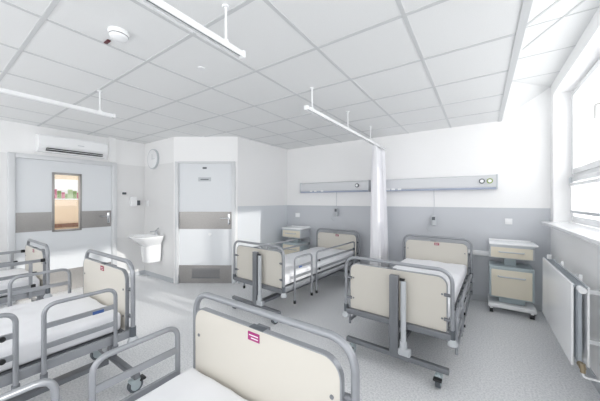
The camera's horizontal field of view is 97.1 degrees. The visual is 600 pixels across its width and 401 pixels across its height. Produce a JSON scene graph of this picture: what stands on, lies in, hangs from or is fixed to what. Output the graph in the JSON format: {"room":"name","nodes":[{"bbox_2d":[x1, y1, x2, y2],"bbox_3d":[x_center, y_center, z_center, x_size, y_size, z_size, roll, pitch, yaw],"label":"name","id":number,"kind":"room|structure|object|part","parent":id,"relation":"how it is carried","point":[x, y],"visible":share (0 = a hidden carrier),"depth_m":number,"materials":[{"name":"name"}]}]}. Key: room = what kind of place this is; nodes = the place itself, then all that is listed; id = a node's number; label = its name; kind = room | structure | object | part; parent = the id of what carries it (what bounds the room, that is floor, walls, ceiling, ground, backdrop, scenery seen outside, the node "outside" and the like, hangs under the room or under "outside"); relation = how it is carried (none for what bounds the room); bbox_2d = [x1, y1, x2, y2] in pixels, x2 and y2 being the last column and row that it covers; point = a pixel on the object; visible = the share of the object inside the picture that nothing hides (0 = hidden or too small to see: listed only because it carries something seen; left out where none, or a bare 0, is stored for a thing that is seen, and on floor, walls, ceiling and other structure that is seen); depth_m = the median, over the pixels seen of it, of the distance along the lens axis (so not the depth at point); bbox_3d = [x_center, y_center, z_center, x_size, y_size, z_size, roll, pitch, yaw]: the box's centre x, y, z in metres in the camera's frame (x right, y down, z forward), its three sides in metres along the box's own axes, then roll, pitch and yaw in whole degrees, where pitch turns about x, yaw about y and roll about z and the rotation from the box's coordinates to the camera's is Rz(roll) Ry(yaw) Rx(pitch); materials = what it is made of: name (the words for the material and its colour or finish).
{"room":"hospital room","nodes":[
{"label":"hospital room","id":0,"kind":"room"},
{"bbox_2d":[55,200,77,229],"bbox_3d":[-4.690,0.130,5.988,0.100,2.600,4.200,0,0,34],"label":"wall","id":1,"kind":"structure","parent":0,"point":[66,211],"depth_m":5.58,"materials":[{"name":"beige paint"}]},
{"bbox_2d":[55,175,77,199],"bbox_3d":[-4.773,-0.370,5.742,0.020,0.700,1.700,0,0,34],"label":"notice board","id":2,"kind":"object","parent":1,"relation":"attached to","point":[66,186],"visible":0.18,"depth_m":5.55,"materials":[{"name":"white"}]},
{"bbox_2d":[55,223,77,227],"bbox_3d":[-4.789,0.580,5.693,0.070,0.200,2.000,0,0,34],"label":"guard","id":3,"kind":"object","parent":1,"relation":"attached to","point":[64,224],"visible":0.06,"depth_m":5.53,"materials":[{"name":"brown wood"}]},
{"bbox_2d":[0,120,144,303],"bbox_3d":[-4.235,0.165,3.480,0.120,2.530,4.370,0,0,34],"label":"wall","id":4,"kind":"structure","parent":0,"point":[15,137],"depth_m":4.79,"materials":[{"name":"paint"}]},
{"bbox_2d":[7,152,116,303],"bbox_3d":[-3.691,0.380,4.220,0.184,2.100,1.325,0,0,34],"label":"door","id":5,"kind":"structure","parent":4,"relation":"in","point":[30,177],"depth_m":4.12,"materials":[{"name":"silver metal"}]},
{"bbox_3d":[-3.672,1.254,4.206,0.005,0.337,1.165,0,0,34],"label":"kick plate","id":6,"kind":"part","parent":5,"relation":"part of","materials":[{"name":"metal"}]},
{"bbox_3d":[-3.698,0.025,4.203,0.062,0.914,0.364,0,0,34],"label":"vision frame","id":7,"kind":"part","parent":5,"relation":"part of","materials":[{"name":"metal"}]},
{"bbox_3d":[-3.373,0.300,4.583,0.070,0.180,0.165,0,0,34],"label":"handle","id":8,"kind":"part","parent":5,"relation":"part of","materials":[{"name":"silver metal"}]},
{"bbox_2d":[35,133,107,158],"bbox_3d":[-3.557,-0.840,4.173,0.219,0.250,0.840,0,0,34],"label":"air conditioner","id":9,"kind":"object","parent":4,"relation":"attached to","point":[45,143],"visible":1,"depth_m":4.06,"materials":[{"name":"white plastic"},{"name":"black plastic"}]},
{"bbox_2d":[0,270,143,305],"bbox_3d":[-4.216,1.390,3.394,0.008,0.080,4.250,0,0,34],"label":"baseboard","id":10,"kind":"structure","parent":4,"relation":"attached to","point":[137,273],"depth_m":5.04,"materials":[{"name":"grey plastic"}]},
{"bbox_2d":[107,137,115,161],"bbox_3d":[-3.313,-0.890,4.661,0.070,0.420,0.100,0,0,34],"label":"duct","id":11,"kind":"object","parent":4,"relation":"attached to","point":[111,156],"visible":1,"depth_m":4.64,"materials":[{"name":"white paint"}]},
{"bbox_2d":[130,197,136,205],"bbox_3d":[-3.108,0.020,4.944,0.090,0.180,0.100,0,0,34],"label":"soap dispenser","id":12,"kind":"object","parent":4,"relation":"attached to","point":[133,200],"visible":1,"depth_m":4.90,"materials":[{"name":"white plastic"}]},
{"bbox_2d":[145,137,173,278],"bbox_3d":[-2.568,0.165,4.915,1.015,2.530,0.120,0,0,34],"label":"wall","id":13,"kind":"structure","parent":0,"point":[159,182],"depth_m":4.78,"materials":[{"name":"paint"}]},
{"bbox_2d":[128,228,163,262],"bbox_3d":[-2.705,0.792,4.657,0.560,0.596,0.460,0,0,34],"label":"basin","id":14,"kind":"object","parent":13,"relation":"attached to","point":[151,244],"visible":1,"depth_m":4.60,"materials":[{"name":"white ceramic"}]},
{"bbox_3d":[-2.705,0.719,4.657,0.560,0.202,0.460,0,0,34],"label":"bowl","id":15,"kind":"part","parent":14,"relation":"part of","materials":[{"name":"white ceramic"}]},
{"bbox_2d":[147,149,158,168],"bbox_3d":[-2.736,-0.770,4.930,0.370,0.370,0.044,0,0,34],"label":"wall clock","id":16,"kind":"object","parent":13,"relation":"attached to","point":[153,155],"visible":1,"depth_m":4.89,"materials":[{"name":"grey plastic"}]},
{"bbox_2d":[144,270,173,282],"bbox_3d":[-2.606,1.390,4.863,1.010,0.080,0.008,0,0,34],"label":"baseboard","id":17,"kind":"structure","parent":13,"relation":"attached to","point":[165,278],"depth_m":4.83,"materials":[{"name":"grey plastic"}]},
{"bbox_2d":[174,137,237,283],"bbox_3d":[-1.628,0.165,4.630,1.108,2.530,0.120,0,0,1],"label":"wall","id":18,"kind":"structure","parent":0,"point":[185,148],"depth_m":4.57,"materials":[{"name":"white paint"}]},
{"bbox_2d":[175,161,235,283],"bbox_3d":[-1.628,0.380,4.598,1.038,2.100,0.184,0,0,1],"label":"door","id":19,"kind":"structure","parent":18,"relation":"attached to","point":[205,191],"depth_m":4.57,"materials":[{"name":"silver metal"}]},
{"bbox_3d":[-1.643,-0.365,4.567,0.220,0.070,0.009,0,0,1],"label":"name plate","id":20,"kind":"part","parent":19,"relation":"part of","materials":[{"name":"grey plastic"}]},
{"bbox_3d":[-1.629,1.268,4.569,0.914,0.307,0.006,0,0,1],"label":"kick plate","id":21,"kind":"part","parent":19,"relation":"part of","materials":[{"name":"metal"}]},
{"bbox_2d":[192,270,219,277],"bbox_3d":[-1.623,1.258,4.561,0.500,0.165,0.011,0,0,1],"label":"vent grille","id":22,"kind":"object","parent":19,"relation":"attached to","point":[195,273],"depth_m":4.56,"materials":[{"name":"silver metal"}]},
{"bbox_2d":[0,0,522,149],"bbox_3d":[-1.348,-1.128,2.725,5.700,0.064,6.380,0,0,34],"label":"ceiling","id":23,"kind":"structure","parent":0,"point":[398,67],"depth_m":2.16,"materials":[{"name":"tile"}]},
{"bbox_2d":[0,88,115,118],"bbox_3d":[-2.691,-0.977,1.645,0.048,0.242,2.704,0,0,34],"label":"rail","id":24,"kind":"object","parent":23,"relation":"attached to","point":[2,90],"visible":1,"depth_m":2.39,"materials":[{"name":"white metal"}]},
{"bbox_2d":[107,26,129,42],"bbox_3d":[-1.182,-1.074,1.727,0.120,0.052,0.120,0,0,34],"label":"smoke detector","id":25,"kind":"object","parent":23,"relation":"attached to","point":[118,34],"visible":1,"depth_m":1.70,"materials":[{"name":"white plastic"}]},
{"bbox_2d":[139,0,245,59],"bbox_3d":[-1.090,-0.977,0.514,0.048,0.242,2.644,0,0,34],"label":"rail","id":26,"kind":"object","parent":23,"relation":"attached to","point":[160,6],"visible":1,"depth_m":1.34,"materials":[{"name":"white metal"}]},
{"bbox_2d":[304,87,385,150],"bbox_3d":[0.756,-0.977,3.519,0.048,0.242,2.489,0,0,34],"label":"rail","id":27,"kind":"object","parent":23,"relation":"attached to","point":[308,108],"visible":0.98,"depth_m":3.01,"materials":[{"name":"white metal"},{"name":"white painted metal"}]},
{"bbox_2d":[370,144,388,266],"bbox_3d":[1.268,0.145,4.228,0.184,2.000,0.563,0,0,34],"label":"privacy curtain","id":28,"kind":"object","parent":27,"relation":"hanging from","point":[378,222],"visible":0.86,"depth_m":4.06,"materials":[{"name":"white fabric"}]},
{"bbox_2d":[238,137,286,252],"bbox_3d":[-0.687,0.165,5.235,0.120,2.530,1.530,0,0,34],"label":"wall","id":29,"kind":"structure","parent":0,"point":[262,168],"depth_m":5.08,"materials":[{"name":"paint"}]},
{"bbox_2d":[0,274,599,400],"bbox_3d":[-1.018,1.480,2.560,6.630,0.100,6.480,0,0,34],"label":"floor","id":30,"kind":"structure","parent":0,"point":[504,354],"depth_m":2.49,"materials":[{"name":"plastic"}]},
{"bbox_2d":[0,239,51,303],"bbox_3d":[-3.717,0.960,2.377,0.966,0.940,2.207,0,0,34],"label":"hospital bed","id":31,"kind":"object","parent":30,"relation":"on","point":[36,260],"visible":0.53,"depth_m":2.92,"materials":[{"name":"silver metal"}]},
{"bbox_3d":[-4.061,0.652,2.692,0.018,0.032,1.765,0,0,34],"label":"rail","id":32,"kind":"part","parent":31,"relation":"part of","materials":[{"name":"silver metal"}]},
{"bbox_3d":[-3.623,0.846,3.334,0.016,0.388,0.028,0,0,34],"label":"rail post","id":33,"kind":"part","parent":31,"relation":"part of","materials":[{"name":"silver metal"}]},
{"bbox_3d":[-3.317,0.782,2.144,0.018,0.032,1.700,0,0,34],"label":"rail","id":34,"kind":"part","parent":31,"relation":"part of","materials":[{"name":"silver metal"}]},
{"bbox_3d":[-3.319,0.912,2.140,0.018,0.032,1.690,0,0,34],"label":"rail","id":35,"kind":"part","parent":31,"relation":"part of","materials":[{"name":"silver metal"}]},
{"bbox_3d":[-3.726,0.909,2.363,0.800,0.142,1.900,0,0,34],"label":"mattress","id":36,"kind":"part","parent":31,"relation":"part of","materials":[{"name":"white fabric"}]},
{"bbox_3d":[-3.298,0.652,2.171,0.018,0.032,1.765,0,0,34],"label":"rail","id":37,"kind":"part","parent":31,"relation":"part of","materials":[{"name":"silver metal"}]},
{"bbox_3d":[-2.860,0.846,2.813,0.016,0.388,0.028,0,0,34],"label":"rail post","id":38,"kind":"part","parent":31,"relation":"part of","materials":[{"name":"silver metal"}]},
{"bbox_3d":[-3.162,0.765,3.189,0.924,0.550,0.029,0,0,34],"label":"foot tube frame","id":39,"kind":"part","parent":31,"relation":"part of","materials":[{"name":"silver metal"}]},
{"bbox_2d":[0,249,145,400],"bbox_3d":[-2.117,0.930,1.333,0.968,1.000,2.207,0,0,34],"label":"hospital bed","id":40,"kind":"object","parent":30,"relation":"on","point":[39,336],"visible":0.99,"depth_m":1.78,"materials":[{"name":"silver metal"}]},
{"bbox_3d":[-1.532,0.827,1.361,0.034,0.026,0.026,0,0,34],"label":"rail knob","id":41,"kind":"part","parent":40,"relation":"part of","materials":[{"name":"black plastic"}]},
{"bbox_3d":[-1.532,0.712,1.361,0.034,0.026,0.026,0,0,34],"label":"rail knob","id":42,"kind":"part","parent":40,"relation":"part of","materials":[{"name":"black plastic"}]},
{"bbox_3d":[-1.847,0.785,0.910,0.024,0.410,1.224,0,0,34],"label":"rail","id":43,"kind":"part","parent":40,"relation":"part of","materials":[{"name":"silver metal"}]},
{"bbox_3d":[-2.109,0.785,2.164,0.024,0.410,0.379,0,0,34],"label":"rail","id":44,"kind":"part","parent":40,"relation":"part of","materials":[{"name":"silver metal"}]},
{"bbox_3d":[-2.127,0.850,1.319,0.800,0.141,1.900,0,0,34],"label":"mattress","id":45,"kind":"part","parent":40,"relation":"part of","materials":[{"name":"white fabric"}]},
{"bbox_3d":[-1.346,0.785,1.643,0.024,0.410,0.379,0,0,34],"label":"rail","id":46,"kind":"part","parent":40,"relation":"part of","materials":[{"name":"silver metal"}]},
{"bbox_3d":[-1.562,0.705,2.145,0.924,0.550,0.029,0,0,34],"label":"foot tube frame","id":47,"kind":"part","parent":40,"relation":"part of","materials":[{"name":"silver metal"}]},
{"bbox_2d":[0,292,359,400],"bbox_3d":[-0.736,0.949,0.341,0.968,0.962,2.207,0,0,34],"label":"hospital bed","id":48,"kind":"object","parent":30,"relation":"on","point":[235,359],"visible":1,"depth_m":1.11,"materials":[{"name":"silver metal"}]},
{"bbox_3d":[-1.223,0.823,0.448,0.024,0.410,1.244,0,0,34],"label":"rail","id":49,"kind":"part","parent":48,"relation":"part of","materials":[{"name":"silver metal"}]},
{"bbox_3d":[-0.716,0.823,1.189,0.024,0.410,0.379,0,0,34],"label":"rail","id":50,"kind":"part","parent":48,"relation":"part of","materials":[{"name":"silver metal"}]},
{"bbox_3d":[-0.745,0.887,0.327,0.800,0.141,1.900,0,0,34],"label":"mattress","id":51,"kind":"part","parent":48,"relation":"part of","materials":[{"name":"white fabric"}]},
{"bbox_3d":[-0.181,0.743,1.153,0.924,0.550,0.029,0,0,34],"label":"foot tube frame","id":52,"kind":"part","parent":48,"relation":"part of","materials":[{"name":"silver metal"}]},
{"bbox_2d":[232,228,360,323],"bbox_3d":[0.061,0.980,4.116,0.968,0.900,2.207,0,0,38],"label":"hospital bed","id":53,"kind":"object","parent":30,"relation":"on","point":[278,272],"visible":0.84,"depth_m":3.50,"materials":[{"name":"silver metal"}]},
{"bbox_3d":[-0.541,0.805,3.339,0.924,0.550,0.029,0,0,38],"label":"foot tube frame","id":54,"kind":"part","parent":53,"relation":"part of","materials":[{"name":"silver metal"}]},
{"bbox_3d":[-0.162,0.950,4.582,0.024,0.540,1.154,0,0,38],"label":"rail","id":55,"kind":"part","parent":53,"relation":"part of","materials":[{"name":"silver metal"}]},
{"bbox_3d":[0.046,0.950,3.342,0.024,0.540,0.379,0,0,38],"label":"rail","id":56,"kind":"part","parent":53,"relation":"part of","materials":[{"name":"silver metal"}]},
{"bbox_3d":[0.071,0.949,4.129,0.800,0.143,1.900,0,0,38],"label":"mattress","id":57,"kind":"part","parent":53,"relation":"part of","materials":[{"name":"white fabric"}]},
{"bbox_3d":[0.568,0.950,4.016,0.024,0.540,1.154,0,0,38],"label":"rail","id":58,"kind":"part","parent":53,"relation":"part of","materials":[{"name":"silver metal"}]},
{"bbox_3d":[0.684,0.805,4.920,0.924,0.550,0.029,0,0,38],"label":"head tube frame","id":59,"kind":"part","parent":53,"relation":"part of","materials":[{"name":"silver metal"}]},
{"bbox_2d":[282,225,310,253],"bbox_3d":[-0.084,0.978,5.320,0.490,0.905,0.388,0,0,34],"label":"bedside cabinet","id":60,"kind":"object","parent":30,"relation":"on","point":[295,232],"visible":0.54,"depth_m":5.22,"materials":[{"name":"grey plastic"}]},
{"bbox_3d":[-0.175,0.655,5.205,0.410,0.130,0.018,0,0,34],"label":"drawer","id":61,"kind":"part","parent":60,"relation":"part of","materials":[{"name":"beige"}]},
{"bbox_3d":[-0.175,1.045,5.205,0.400,0.340,0.018,0,0,34],"label":"door","id":62,"kind":"part","parent":60,"relation":"part of","materials":[{"name":"beige"}]},
{"bbox_2d":[282,241,307,244],"bbox_3d":[-0.079,0.853,5.346,0.440,0.035,0.340,0,0,34],"label":"shelf","id":63,"kind":"object","parent":60,"relation":"attached to","point":[290,242],"depth_m":5.27,"materials":[{"name":"grey plastic"}]},
{"bbox_2d":[282,225,310,229],"bbox_3d":[-0.072,0.542,5.329,0.480,0.035,0.360,0,0,34],"label":"tray","id":64,"kind":"object","parent":60,"relation":"on","point":[292,227],"depth_m":5.28,"materials":[{"name":"white plastic"}]},
{"bbox_2d":[342,234,473,388],"bbox_3d":[1.388,0.977,3.083,0.968,0.906,2.207,0,0,36],"label":"hospital bed","id":65,"kind":"object","parent":30,"relation":"on","point":[424,289],"visible":0.99,"depth_m":2.33,"materials":[{"name":"silver metal"}]},
{"bbox_3d":[0.606,1.085,2.800,0.024,0.282,0.379,0,0,36],"label":"rail","id":66,"kind":"part","parent":65,"relation":"part of","materials":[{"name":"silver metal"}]},
{"bbox_3d":[0.805,0.799,2.291,0.924,0.550,0.029,0,0,36],"label":"foot tube frame","id":67,"kind":"part","parent":65,"relation":"part of","materials":[{"name":"silver metal"}]},
{"bbox_3d":[1.398,0.943,3.096,0.800,0.143,1.900,0,0,36],"label":"mattress","id":68,"kind":"part","parent":65,"relation":"part of","materials":[{"name":"white fabric"}]},
{"bbox_3d":[1.990,0.799,3.902,0.924,0.550,0.029,0,0,36],"label":"head tube frame","id":69,"kind":"part","parent":65,"relation":"part of","materials":[{"name":"silver metal"}]},
{"bbox_3d":[1.351,1.085,2.252,0.024,0.282,0.379,0,0,36],"label":"rail","id":70,"kind":"part","parent":65,"relation":"part of","materials":[{"name":"silver metal"}]},
{"bbox_3d":[1.877,1.085,2.967,0.024,0.282,1.224,0,0,36],"label":"rail","id":71,"kind":"part","parent":65,"relation":"part of","materials":[{"name":"silver metal"}]},
{"bbox_2d":[488,238,538,319],"bbox_3d":[2.715,0.978,3.408,0.490,0.905,0.388,0,0,34],"label":"bedside cabinet","id":72,"kind":"object","parent":30,"relation":"on","point":[511,283],"visible":1,"depth_m":3.30,"materials":[{"name":"cream laminate"},{"name":"light grey plastic"},{"name":"grey metal"}]},
{"bbox_3d":[2.732,0.780,3.450,0.120,0.120,0.100,0,0,34],"label":"post","id":73,"kind":"part","parent":72,"relation":"part of","materials":[{"name":"grey plastic"}]},
{"bbox_3d":[2.609,0.645,3.270,0.255,0.016,0.038,0,0,34],"label":"handle","id":74,"kind":"part","parent":72,"relation":"part of","materials":[{"name":"grey plastic"}]},
{"bbox_3d":[2.608,0.955,3.269,0.277,0.018,0.038,0,0,34],"label":"handle","id":75,"kind":"part","parent":72,"relation":"part of","materials":[{"name":"grey plastic"}]},
{"bbox_2d":[489,260,534,272],"bbox_3d":[2.721,0.853,3.434,0.440,0.035,0.340,0,0,34],"label":"shelf","id":76,"kind":"object","parent":72,"relation":"attached to","point":[498,266],"depth_m":3.35,"materials":[{"name":"grey plastic"}]},
{"bbox_3d":[2.624,0.655,3.292,0.410,0.130,0.018,0,0,34],"label":"drawer","id":77,"kind":"part","parent":72,"relation":"part of","materials":[{"name":"beige"}]},
{"bbox_3d":[2.624,1.045,3.292,0.400,0.340,0.018,0,0,34],"label":"door","id":78,"kind":"part","parent":72,"relation":"part of","materials":[{"name":"beige"}]},
{"bbox_2d":[488,238,538,247],"bbox_3d":[2.728,0.542,3.417,0.480,0.035,0.360,0,0,34],"label":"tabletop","id":79,"kind":"object","parent":72,"relation":"on","point":[506,243],"depth_m":3.35,"materials":[{"name":"white"}]},
{"bbox_2d":[287,86,550,304],"bbox_3d":[1.614,-0.010,4.517,4.490,2.880,0.120,0,0,34],"label":"wall","id":80,"kind":"structure","parent":0,"point":[516,148],"depth_m":3.98,"materials":[{"name":"paint"}]},
{"bbox_2d":[300,180,370,192],"bbox_3d":[0.619,-0.258,5.056,1.460,0.205,0.112,0,0,34],"label":"panel","id":81,"kind":"object","parent":80,"relation":"attached to","point":[343,186],"visible":1,"depth_m":4.97,"materials":[{"name":"white metal"}]},
{"bbox_2d":[331,192,337,220],"bbox_3d":[0.655,0.117,5.026,0.137,0.555,0.048,0,0,34],"label":"handset","id":82,"kind":"object","parent":81,"relation":"hanging from","point":[335,213],"visible":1,"depth_m":5.01,"materials":[{"name":"grey plastic"}]},
{"bbox_2d":[331,271,542,311],"bbox_3d":[1.454,1.390,4.549,4.190,0.080,0.008,0,0,34],"label":"baseboard","id":83,"kind":"structure","parent":80,"relation":"attached to","point":[474,296],"depth_m":3.79,"materials":[{"name":"grey plastic"}]},
{"bbox_2d":[386,174,497,190],"bbox_3d":[2.023,-0.258,4.097,1.660,0.205,0.112,0,0,34],"label":"panel","id":84,"kind":"object","parent":80,"relation":"attached to","point":[478,182],"visible":0.8,"depth_m":3.96,"materials":[{"name":"white metal"}]},
{"bbox_2d":[426,213,435,231],"bbox_3d":[2.026,0.162,4.090,0.137,0.645,0.048,0,0,34],"label":"handset","id":85,"kind":"object","parent":84,"relation":"hanging from","point":[433,217],"visible":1,"depth_m":4.06,"materials":[{"name":"grey plastic"}]},
{"bbox_2d":[468,249,488,255],"bbox_3d":[2.407,0.745,3.878,1.500,0.070,0.040,0,0,34],"label":"guard","id":86,"kind":"object","parent":80,"relation":"attached to","point":[475,252],"visible":0.02,"depth_m":3.76,"materials":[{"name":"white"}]},
{"bbox_2d":[505,218,511,224],"bbox_3d":[2.836,0.285,3.602,0.080,0.080,0.012,0,0,34],"label":"wall socket","id":87,"kind":"object","parent":80,"relation":"attached to","point":[507,221],"visible":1,"depth_m":3.60,"materials":[{"name":"white plastic"}]},
{"bbox_2d":[498,0,532,121],"bbox_3d":[0.988,-1.271,1.069,0.045,0.358,6.280,0,0,34],"label":"trim","id":88,"kind":"structure","parent":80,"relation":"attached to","point":[526,4],"depth_m":1.90,"materials":[{"name":"white"}]},
{"bbox_2d":[502,82,549,118],"bbox_3d":[2.829,-1.282,3.281,0.500,0.335,0.550,0,0,34],"label":"wall","id":89,"kind":"structure","parent":80,"relation":"attached to","point":[520,94],"depth_m":3.40,"materials":[{"name":"paint"}]},
{"bbox_2d":[512,0,599,86],"bbox_3d":[1.266,-1.478,0.940,0.630,0.065,6.380,0,0,34],"label":"ceiling","id":90,"kind":"structure","parent":0,"point":[554,28],"depth_m":2.34,"materials":[{"name":"tile"}]},
{"bbox_2d":[551,6,599,379],"bbox_3d":[1.539,-0.010,0.693,0.300,2.880,6.280,0,0,34],"label":"wall","id":91,"kind":"structure","parent":0,"point":[579,256],"depth_m":2.91,"materials":[{"name":"white paint"}]},
{"bbox_2d":[541,221,599,245],"bbox_3d":[2.229,0.278,1.911,0.275,0.035,3.270,0,0,34],"label":"windowsill","id":92,"kind":"structure","parent":91,"relation":"attached to","point":[589,234],"depth_m":2.37,"materials":[{"name":"white"}]},
{"bbox_2d":[543,254,599,382],"bbox_3d":[2.266,0.871,2.192,0.230,0.652,1.104,0,0,34],"label":"radiator","id":93,"kind":"object","parent":91,"relation":"attached to","point":[566,298],"visible":1,"depth_m":1.93,"materials":[{"name":"white metal"}]},
{"bbox_3d":[2.195,0.865,2.279,0.014,0.570,1.040,0,0,34],"label":"panel","id":94,"kind":"part","parent":93,"relation":"part of","materials":[{"name":"white metal"}]},
{"bbox_2d":[545,258,587,287],"bbox_3d":[2.227,0.593,2.257,0.072,0.014,1.040,0,0,34],"label":"grille","id":95,"kind":"object","parent":93,"relation":"attached to","point":[565,275],"depth_m":2.11,"materials":[{"name":"grey metal"}]},
{"bbox_3d":[2.260,0.865,2.235,0.012,0.550,1.040,0,0,34],"label":"panel","id":96,"kind":"part","parent":93,"relation":"part of","materials":[{"name":"white metal"}]},
{"bbox_2d":[569,59,599,228],"bbox_3d":[2.338,-0.520,1.836,0.150,1.560,3.170,0,0,34],"label":"window","id":97,"kind":"structure","parent":91,"relation":"in","point":[580,172],"depth_m":2.98,"materials":[{"name":"white plastic"}]},
{"bbox_2d":[569,178,599,216],"bbox_3d":[2.913,-0.028,2.727,0.025,0.345,0.930,0,0,34],"label":"window pane","id":98,"kind":"object","parent":97,"relation":"attached to","point":[585,195],"visible":1,"depth_m":2.64,"materials":[{"name":"clear glass"}]},
{"bbox_3d":[2.913,-0.182,2.727,0.025,0.035,0.930,0,0,34],"label":"head rail","id":99,"kind":"part","parent":98,"relation":"part of","materials":[{"name":"white plastic"}]},
{"bbox_3d":[2.943,-0.792,2.678,0.080,0.965,1.013,0,0,34],"label":"sash","id":100,"kind":"part","parent":97,"relation":"part of","materials":[{"name":"white"}]},
{"bbox_3d":[2.943,-0.018,2.678,0.080,0.505,1.013,0,0,34],"label":"sash","id":101,"kind":"part","parent":97,"relation":"part of","materials":[{"name":"white"}]},
{"bbox_3d":[2.371,-0.520,1.814,0.070,1.560,3.170,0,0,34],"label":"frame","id":102,"kind":"part","parent":97,"relation":"part of","materials":[{"name":"white plastic"}]},
{"bbox_3d":[2.615,-0.805,2.320,0.062,0.170,0.030,0,0,34],"label":"handle","id":103,"kind":"part","parent":97,"relation":"part of","materials":[{"name":"white plastic"}]},
{"bbox_2d":[582,359,599,393],"bbox_3d":[1.412,1.390,0.780,0.008,0.080,6.280,0,0,34],"label":"baseboard","id":104,"kind":"structure","parent":91,"relation":"attached to","point":[590,373],"depth_m":2.06,"materials":[{"name":"grey plastic"}]}
]}

